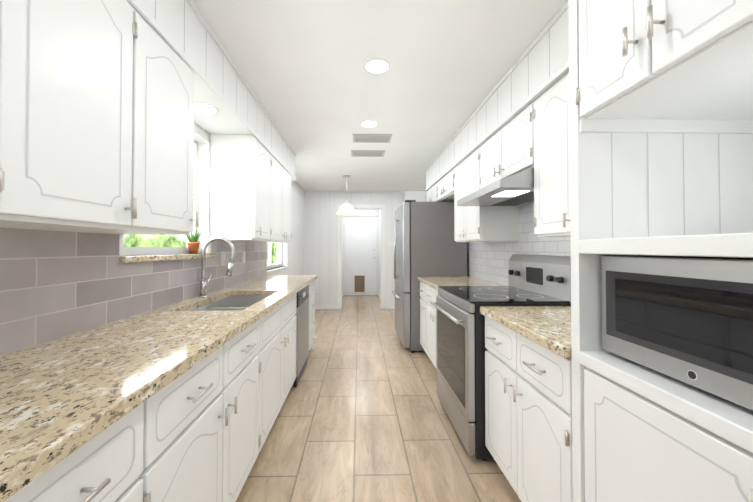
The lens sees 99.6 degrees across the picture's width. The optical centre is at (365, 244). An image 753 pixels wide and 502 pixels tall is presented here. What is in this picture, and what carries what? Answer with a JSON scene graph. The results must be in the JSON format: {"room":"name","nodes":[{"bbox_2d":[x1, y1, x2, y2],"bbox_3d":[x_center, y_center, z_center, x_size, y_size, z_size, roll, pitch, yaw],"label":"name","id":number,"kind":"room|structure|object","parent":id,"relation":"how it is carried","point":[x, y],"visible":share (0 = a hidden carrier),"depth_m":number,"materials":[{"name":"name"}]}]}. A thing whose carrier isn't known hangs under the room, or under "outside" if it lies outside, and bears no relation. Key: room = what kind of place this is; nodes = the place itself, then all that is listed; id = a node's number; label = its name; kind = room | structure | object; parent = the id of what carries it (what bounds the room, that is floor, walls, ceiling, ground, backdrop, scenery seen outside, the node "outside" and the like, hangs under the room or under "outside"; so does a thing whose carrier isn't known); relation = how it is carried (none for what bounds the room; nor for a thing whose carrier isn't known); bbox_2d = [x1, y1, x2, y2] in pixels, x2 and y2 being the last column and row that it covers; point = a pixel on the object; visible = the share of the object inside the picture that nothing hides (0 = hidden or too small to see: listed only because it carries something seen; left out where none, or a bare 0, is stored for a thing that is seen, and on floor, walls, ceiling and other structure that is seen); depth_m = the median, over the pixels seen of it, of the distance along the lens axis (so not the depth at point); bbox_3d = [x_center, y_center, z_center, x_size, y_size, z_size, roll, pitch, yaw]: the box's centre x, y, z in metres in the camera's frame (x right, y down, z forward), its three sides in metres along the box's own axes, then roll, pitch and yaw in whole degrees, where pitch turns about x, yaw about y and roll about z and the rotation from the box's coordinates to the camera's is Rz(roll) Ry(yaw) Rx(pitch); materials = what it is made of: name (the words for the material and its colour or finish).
{"room":"kitchen","nodes":[
{"label":"kitchen","id":0,"kind":"room"},
{"bbox_2d":[8,122,303,353],"bbox_3d":[-1.226,0.064,2.445,0.161,2.370,8.150,0,-1,-1],"label":"wall","id":1,"kind":"structure","parent":0,"point":[295,254],"depth_m":5.40,"materials":[{"name":"grey paint"}]},
{"bbox_2d":[0,0,15,227],"bbox_3d":[-0.938,-0.460,0.467,0.328,0.805,0.410,0,-1,-1],"label":"upper cabinet","id":2,"kind":"object","parent":1,"relation":"attached to","point":[7,7],"depth_m":0.69,"materials":[{"name":"white paint"}]},
{"bbox_2d":[0,0,143,234],"bbox_3d":[-0.947,-0.455,0.875,0.328,0.805,0.405,0,-1,-1],"label":"upper cabinet","id":3,"kind":"object","parent":1,"relation":"attached to","point":[105,105],"depth_m":0.87,"materials":[{"name":"white paint"}]},
{"bbox_2d":[0,228,266,355],"bbox_3d":[-1.116,0.147,1.211,0.008,0.389,5.080,0,-1,-1],"label":"backsplash","id":4,"kind":"structure","parent":1,"relation":"attached to","point":[54,285],"depth_m":1.25,"materials":[{"name":"tile"}]},
{"bbox_2d":[122,131,209,255],"bbox_3d":[-1.205,-0.348,1.901,0.140,0.820,0.850,0,-1,-1],"label":"window","id":5,"kind":"structure","parent":1,"relation":"in","point":[201,175],"depth_m":2.31,"materials":[{"name":"white wood"}]},
{"bbox_2d":[119,253,214,262],"bbox_3d":[-1.172,0.076,1.896,0.145,0.030,0.910,0,-1,-1],"label":"sill","id":6,"kind":"structure","parent":1,"relation":"attached to","point":[136,258],"depth_m":1.69,"materials":[{"name":"beige stone"}]},
{"bbox_2d":[186,230,201,253],"bbox_3d":[-1.194,-0.023,2.178,0.115,0.174,0.130,0,-1,-1],"label":"succulent plant","id":7,"kind":"object","parent":6,"relation":"on","point":[193,245],"visible":1,"depth_m":2.15,"materials":[{"name":"green plant"}]},
{"bbox_2d":[140,0,199,234],"bbox_3d":[-0.955,-0.449,1.277,0.328,0.805,0.400,0,-1,-1],"label":"upper cabinet","id":8,"kind":"object","parent":1,"relation":"attached to","point":[170,70],"depth_m":1.27,"materials":[{"name":"white paint"}]},
{"bbox_2d":[204,297,231,308],"bbox_3d":[-1.049,0.488,2.068,0.012,0.190,0.844,0,-1,-1],"label":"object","id":9,"kind":"structure","parent":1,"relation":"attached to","point":[227,300],"depth_m":2.35,"materials":[{"name":"grey metal"}]},
{"bbox_2d":[148,0,295,179],"bbox_3d":[-0.965,-0.979,1.300,0.308,0.311,5.218,0,-1,-1],"label":"soffit","id":10,"kind":"object","parent":1,"relation":"attached to","point":[229,106],"depth_m":1.88,"materials":[{"name":"white paint"}]},
{"bbox_2d":[194,101,218,114],"bbox_3d":[-0.980,-0.813,1.907,0.184,0.004,0.184,0,-1,-1],"label":"recessed light","id":11,"kind":"object","parent":10,"relation":"in","point":[200,107],"depth_m":1.90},
{"bbox_2d":[221,251,224,265],"bbox_3d":[-1.136,0.114,2.531,0.007,0.115,0.072,0,-1,-1],"label":"electrical outlet plate","id":12,"kind":"object","parent":1,"relation":"attached to","point":[222,252],"depth_m":2.53,"materials":[{"name":"plastic"}]},
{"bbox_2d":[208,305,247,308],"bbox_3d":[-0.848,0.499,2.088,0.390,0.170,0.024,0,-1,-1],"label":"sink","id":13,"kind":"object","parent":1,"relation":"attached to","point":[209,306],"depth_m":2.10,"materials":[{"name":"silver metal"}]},
{"bbox_2d":[210,128,271,242],"bbox_3d":[-0.982,-0.433,2.547,0.328,0.805,0.420,0,-1,-1],"label":"upper cabinet","id":14,"kind":"object","parent":1,"relation":"attached to","point":[240,166],"depth_m":2.34,"materials":[{"name":"white paint"}]},
{"bbox_2d":[242,251,244,262],"bbox_3d":[-1.146,0.120,2.991,0.007,0.115,0.072,0,-1,-1],"label":"electrical outlet plate","id":15,"kind":"object","parent":1,"relation":"attached to","point":[243,255],"depth_m":2.98,"materials":[{"name":"plastic"}]},
{"bbox_2d":[232,297,259,304],"bbox_3d":[-0.857,0.494,2.488,0.390,0.190,0.012,0,-1,-1],"label":"sink","id":16,"kind":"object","parent":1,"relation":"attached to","point":[235,300],"depth_m":2.48,"materials":[{"name":"grey metal"}]},
{"bbox_2d":[267,243,288,272],"bbox_3d":[-1.245,-0.189,4.314,0.160,1.075,1.140,0,-1,-1],"label":"window","id":17,"kind":"structure","parent":1,"relation":"in","point":[282,255],"depth_m":4.80,"materials":[{"name":"white wood"}]},
{"bbox_2d":[272,148,291,242],"bbox_3d":[-0.995,-0.424,3.179,0.328,0.805,0.845,0,-1,-1],"label":"upper cabinet","id":18,"kind":"object","parent":1,"relation":"attached to","point":[281,174],"depth_m":3.14,"materials":[{"name":"white paint"}]},
{"bbox_2d":[264,305,283,332],"bbox_3d":[-0.647,0.488,2.076,0.012,0.190,0.844,0,-1,-1],"label":"drawer front","id":19,"kind":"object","parent":0,"relation":"attached to","point":[274,318],"depth_m":1.99,"materials":[{"name":"white wood"}]},
{"bbox_2d":[342,215,343,295],"bbox_3d":[-0.639,0.128,7.378,0.180,2.370,1.770,0,-1,-1],"label":"wall","id":20,"kind":"structure","parent":0,"point":[342,215],"depth_m":8.14,"materials":[{"name":"grey paint"}]},
{"bbox_2d":[304,192,404,304],"bbox_3d":[-0.032,0.116,6.445,2.395,2.370,0.121,0,-1,-1],"label":"wall","id":21,"kind":"structure","parent":0,"point":[320,234],"depth_m":6.38,"materials":[{"name":"grey paint"}]},
{"bbox_2d":[306,191,404,308],"bbox_3d":[-0.015,0.115,6.373,2.365,2.370,0.025,0,-1,-1],"label":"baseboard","id":22,"kind":"structure","parent":21,"relation":"attached to","point":[335,306],"depth_m":6.37,"materials":[{"name":"white wood"}]},
{"bbox_2d":[337,204,384,308],"bbox_3d":[-0.089,0.251,6.433,0.950,2.100,0.138,0,-1,-1],"label":"trim","id":23,"kind":"structure","parent":21,"relation":"attached to","point":[382,258],"depth_m":6.37,"materials":[{"name":"white wood"}]},
{"bbox_2d":[344,209,377,215],"bbox_3d":[-0.116,0.139,8.214,0.900,2.370,0.120,0,-1,-1],"label":"wall","id":24,"kind":"structure","parent":0,"point":[367,212],"depth_m":8.17,"materials":[{"name":"grey paint"}]},
{"bbox_2d":[344,216,377,295],"bbox_3d":[-0.125,0.294,8.174,0.866,2.057,0.135,0,-1,-1],"label":"exterior door","id":25,"kind":"structure","parent":24,"relation":"in","point":[360,255],"depth_m":8.18,"materials":[{"name":"white metal"}]},
{"bbox_2d":[236,295,520,501],"bbox_3d":[0.030,1.312,3.460,2.995,0.100,10.160,0,-1,-1],"label":"floor","id":26,"kind":"structure","parent":0,"point":[362,416],"depth_m":2.09,"materials":[{"name":"beige tile"}]},
{"bbox_2d":[8,397,155,501],"bbox_3d":[-0.826,0.799,0.568,0.558,0.850,0.440,0,-1,-1],"label":"base cabinet","id":27,"kind":"object","parent":26,"relation":"on","point":[119,466],"depth_m":0.69,"materials":[{"name":"white paint"}]},
{"bbox_2d":[156,345,227,501],"bbox_3d":[-0.835,0.805,1.018,0.558,0.850,0.460,0,-1,-1],"label":"base cabinet","id":28,"kind":"object","parent":26,"relation":"on","point":[182,401],"depth_m":1.04,"materials":[{"name":"white paint"}]},
{"bbox_2d":[0,275,315,501],"bbox_3d":[-0.828,0.363,1.285,0.583,0.039,5.218,0,-1,-1],"label":"countertop","id":29,"kind":"structure","parent":28,"relation":"on","point":[57,396],"depth_m":0.85,"materials":[{"name":"beige stone"}]},
{"bbox_2d":[198,237,234,296],"bbox_3d":[-0.997,0.151,2.152,0.242,0.406,0.096,0,-1,-1],"label":"faucet","id":30,"kind":"object","parent":29,"relation":"on","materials":[{"name":"silver metal"}]},
{"bbox_2d":[191,295,269,310],"bbox_3d":[-0.848,0.495,2.072,0.414,0.202,0.844,0,-1,-1],"label":"sink","id":31,"kind":"object","parent":29,"relation":"in","point":[226,302],"depth_m":2.36,"materials":[{"name":"silver metal"}]},
{"bbox_2d":[228,317,263,501],"bbox_3d":[-0.845,0.811,1.475,0.558,0.850,0.455,0,-1,-1],"label":"base cabinet","id":32,"kind":"object","parent":26,"relation":"on","point":[245,354],"depth_m":1.49,"materials":[{"name":"white paint"}]},
{"bbox_2d":[264,317,296,441],"bbox_3d":[-0.860,0.935,2.210,0.558,0.620,1.018,0,-1,-1],"label":"base cabinet","id":33,"kind":"object","parent":26,"relation":"on","point":[280,369],"depth_m":2.11,"materials":[{"name":"white paint"}]},
{"bbox_2d":[293,284,308,387],"bbox_3d":[-0.841,0.824,3.023,0.514,0.825,0.592,0,-1,-1],"label":"dishwasher","id":34,"kind":"object","parent":33,"relation":"in","point":[302,329],"visible":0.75,"depth_m":2.94,"materials":[{"name":"silver metal"}]},
{"bbox_2d":[284,281,315,349],"bbox_3d":[-0.889,0.838,3.596,0.558,0.850,0.543,0,-1,-1],"label":"base cabinet","id":35,"kind":"object","parent":26,"relation":"on","point":[290,305],"depth_m":3.51,"materials":[{"name":"white paint"}]},
{"bbox_2d":[419,280,425,351],"bbox_3d":[0.928,0.838,3.510,0.594,0.850,0.380,0,-1,-1],"label":"base cabinet","id":36,"kind":"object","parent":26,"relation":"on","point":[422,290],"depth_m":3.48,"materials":[{"name":"white paint"}]},
{"bbox_2d":[392,200,466,352],"bbox_3d":[0.778,0.379,4.160,0.811,1.785,0.896,0,-1,-1],"label":"fridge","id":37,"kind":"object","parent":26,"relation":"on","point":[426,244],"visible":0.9,"depth_m":3.72,"materials":[{"name":"silver metal"}]},
{"bbox_2d":[426,288,438,367],"bbox_3d":[0.940,0.830,2.939,0.594,0.850,0.762,0,-1,-1],"label":"base cabinet","id":38,"kind":"object","parent":26,"relation":"on","point":[430,294],"depth_m":3.09,"materials":[{"name":"white paint"}]},
{"bbox_2d":[418,276,505,291],"bbox_3d":[0.924,0.387,3.134,0.618,0.039,1.142,0,-1,-1],"label":"countertop","id":39,"kind":"structure","parent":38,"relation":"on","point":[431,282],"depth_m":3.14,"materials":[{"name":"beige stone"}]},
{"bbox_2d":[485,316,513,488],"bbox_3d":[0.968,0.813,1.611,0.594,0.850,0.367,0,-1,-1],"label":"base cabinet","id":40,"kind":"object","parent":26,"relation":"on","point":[497,338],"depth_m":1.61,"materials":[{"name":"white paint"}]},
{"bbox_2d":[430,254,570,459],"bbox_3d":[0.874,0.660,2.176,0.721,1.170,0.748,0,-1,-1],"label":"range","id":41,"kind":"object","parent":26,"relation":"on","point":[534,280],"visible":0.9,"depth_m":1.96,"materials":[{"name":"silver metal"}]},
{"bbox_2d":[510,332,572,501],"bbox_3d":[0.975,0.808,1.244,0.594,0.850,0.367,0,-1,-1],"label":"base cabinet","id":42,"kind":"object","parent":26,"relation":"on","point":[528,403],"depth_m":1.24,"materials":[{"name":"white paint"}]},
{"bbox_2d":[480,306,570,359],"bbox_3d":[0.959,0.365,1.433,0.618,0.039,0.734,0,-1,-1],"label":"countertop","id":43,"kind":"structure","parent":42,"relation":"on","point":[549,327],"depth_m":1.42,"materials":[{"name":"beige stone"}]},
{"bbox_2d":[568,0,752,501],"bbox_3d":[0.986,0.031,-0.108,0.630,2.368,2.348,0,-1,-1],"label":"tall cabinet","id":44,"kind":"object","parent":26,"relation":"on","point":[661,121],"visible":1,"depth_m":0.91,"materials":[{"name":"white paint"}]},
{"bbox_2d":[601,256,752,409],"bbox_3d":[0.985,0.182,0.629,0.481,0.303,0.750,0,-1,-1],"label":"microwave","id":45,"kind":"object","parent":44,"relation":"in","point":[688,320],"visible":0.92,"depth_m":0.74,"materials":[{"name":"silver metal"}]},
{"bbox_2d":[378,209,379,295],"bbox_3d":[0.431,0.129,7.400,0.160,2.370,1.770,0,-1,-1],"label":"wall","id":46,"kind":"structure","parent":0,"point":[378,209],"depth_m":8.15,"materials":[{"name":"grey paint"}]},
{"bbox_2d":[193,0,566,190],"bbox_3d":[0.030,-1.158,3.493,2.995,0.100,10.160,0,-1,-1],"label":"ceiling","id":47,"kind":"structure","parent":0,"point":[321,93],"depth_m":2.04,"materials":[{"name":"white paint"}]},
{"bbox_2d":[336,175,356,215],"bbox_3d":[-0.299,-0.779,5.031,0.336,0.614,0.336,0,-1,-1],"label":"pendant light","id":48,"kind":"object","parent":47,"relation":"hanging from","point":[346,209],"visible":1,"depth_m":4.97,"materials":[{"name":"white glass"}]},
{"bbox_2d":[351,150,384,156],"bbox_3d":[0.025,-1.099,3.852,0.400,0.007,0.240,0,-1,-1],"label":"ceiling vent","id":49,"kind":"object","parent":47,"relation":"in","point":[354,153],"depth_m":3.83,"materials":[{"name":"metal"}]},
{"bbox_2d":[359,120,378,127],"bbox_3d":[0.034,-1.112,2.942,0.183,0.004,0.183,0,-1,-7],"label":"recessed light","id":50,"kind":"object","parent":47,"relation":"in","point":[367,123],"depth_m":2.92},
{"bbox_2d":[353,134,391,142],"bbox_3d":[0.066,-1.106,3.322,0.400,0.007,0.240,0,-1,-1],"label":"ceiling vent","id":51,"kind":"object","parent":47,"relation":"in","point":[371,138],"depth_m":3.31,"materials":[{"name":"metal"}]},
{"bbox_2d":[363,58,391,74],"bbox_3d":[0.074,-1.124,2.012,0.183,0.004,0.183,0,-1,-10],"label":"recessed light","id":52,"kind":"object","parent":47,"relation":"in","point":[376,66],"depth_m":2.01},
{"bbox_2d":[424,190,533,275],"bbox_3d":[1.328,0.064,2.498,0.160,2.370,8.150,0,-1,-1],"label":"wall","id":53,"kind":"structure","parent":0,"point":[468,271],"depth_m":3.78,"materials":[{"name":"grey paint"}]},
{"bbox_2d":[425,166,428,201],"bbox_3d":[1.043,-0.809,4.474,0.323,0.568,0.370,0,-1,-1],"label":"upper cabinet","id":54,"kind":"object","parent":53,"relation":"attached to","point":[427,169],"depth_m":4.55,"materials":[{"name":"white paint"}]},
{"bbox_2d":[429,156,436,201],"bbox_3d":[1.051,-0.813,4.119,0.323,0.568,0.340,0,-1,-1],"label":"upper cabinet","id":55,"kind":"object","parent":53,"relation":"attached to","point":[433,165],"depth_m":4.18,"materials":[{"name":"white paint"}]},
{"bbox_2d":[437,148,452,201],"bbox_3d":[1.058,-0.818,3.780,0.323,0.568,0.340,0,-1,-1],"label":"upper cabinet","id":56,"kind":"object","parent":53,"relation":"attached to","point":[441,156],"depth_m":3.81,"materials":[{"name":"white paint"}]},
{"bbox_2d":[445,137,452,199],"bbox_3d":[1.065,-0.822,3.440,0.323,0.568,0.340,0,-1,-1],"label":"upper cabinet","id":57,"kind":"object","parent":53,"relation":"attached to","point":[449,146],"depth_m":3.47,"materials":[{"name":"white paint"}]},
{"bbox_2d":[453,128,460,163],"bbox_3d":[1.072,-0.827,3.097,0.323,0.568,0.345,0,-1,-1],"label":"soffit","id":58,"kind":"object","parent":53,"relation":"attached to","point":[457,137],"depth_m":3.16,"materials":[{"name":"white paint"}]},
{"bbox_2d":[453,160,464,241],"bbox_3d":[1.072,-0.410,3.092,0.323,0.775,0.345,0,-1,-1],"label":"upper cabinet","id":59,"kind":"object","parent":53,"relation":"attached to","point":[458,169],"depth_m":3.11,"materials":[{"name":"white paint"}]},
{"bbox_2d":[461,108,476,155],"bbox_3d":[1.079,-0.831,2.752,0.323,0.568,0.345,0,-1,-1],"label":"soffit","id":60,"kind":"object","parent":53,"relation":"attached to","point":[469,129],"depth_m":2.82,"materials":[{"name":"white paint"}]},
{"bbox_2d":[477,128,496,190],"bbox_3d":[1.087,-0.620,2.380,0.323,0.375,0.395,0,-1,-1],"label":"upper cabinet","id":61,"kind":"object","parent":53,"relation":"attached to","point":[487,148],"depth_m":2.41,"materials":[{"name":"white paint"}]},
{"bbox_2d":[457,167,533,205],"bbox_3d":[0.995,-0.372,2.177,0.500,0.122,0.784,0,-1,-1],"label":"range hood","id":62,"kind":"object","parent":61,"relation":"attached to","point":[517,189],"visible":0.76,"depth_m":2.00,"materials":[{"name":"silver metal"}]},
{"bbox_2d":[477,85,496,139],"bbox_3d":[1.087,-0.836,2.382,0.323,0.568,0.395,0,-1,-1],"label":"soffit","id":63,"kind":"object","parent":53,"relation":"attached to","point":[487,110],"depth_m":2.42,"materials":[{"name":"white paint"}]},
{"bbox_2d":[461,144,518,241],"bbox_3d":[1.079,-0.415,2.747,0.323,0.775,0.345,0,-1,-1],"label":"upper cabinet","id":64,"kind":"object","parent":53,"relation":"attached to","point":[482,223],"depth_m":2.57,"materials":[{"name":"white paint"}]},
{"bbox_2d":[497,100,528,180],"bbox_3d":[1.095,-0.625,1.985,0.323,0.375,0.395,0,-1,-1],"label":"upper cabinet","id":65,"kind":"object","parent":53,"relation":"attached to","point":[517,121],"depth_m":2.01,"materials":[{"name":"white paint"}]},
{"bbox_2d":[469,203,570,285],"bbox_3d":[1.246,0.221,2.396,0.008,1.055,2.646,0,-1,-1],"label":"backsplash","id":66,"kind":"structure","parent":53,"relation":"attached to","point":[488,261],"depth_m":2.73,"materials":[{"name":"white tile"}]},
{"bbox_2d":[497,0,568,123],"bbox_3d":[1.099,-0.844,1.811,0.323,0.568,0.748,0,-1,-1],"label":"soffit","id":67,"kind":"object","parent":53,"relation":"attached to","point":[548,53],"depth_m":1.75,"materials":[{"name":"white paint"}]},
{"bbox_2d":[529,64,569,236],"bbox_3d":[1.103,-0.430,1.608,0.323,0.775,0.353,0,-1,-1],"label":"upper cabinet","id":68,"kind":"object","parent":53,"relation":"attached to","point":[548,106],"depth_m":1.61,"materials":[{"name":"white paint"}]},
{"bbox_2d":[569,126,569,207],"bbox_3d":[1.110,-0.434,1.255,0.323,0.775,0.353,0,-1,-1],"label":"upper cabinet","id":69,"kind":"object","parent":53,"relation":"attached to","point":[569,126],"depth_m":1.47,"materials":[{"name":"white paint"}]},
{"label":"outside","id":70,"kind":"structure","parent":0,"visible":0},
{"bbox_2d":[124,235,276,264],"bbox_3d":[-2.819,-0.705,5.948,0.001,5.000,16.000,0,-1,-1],"label":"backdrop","id":71,"kind":"structure","parent":70,"point":[154,240],"depth_m":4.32,"materials":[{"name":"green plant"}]}
]}

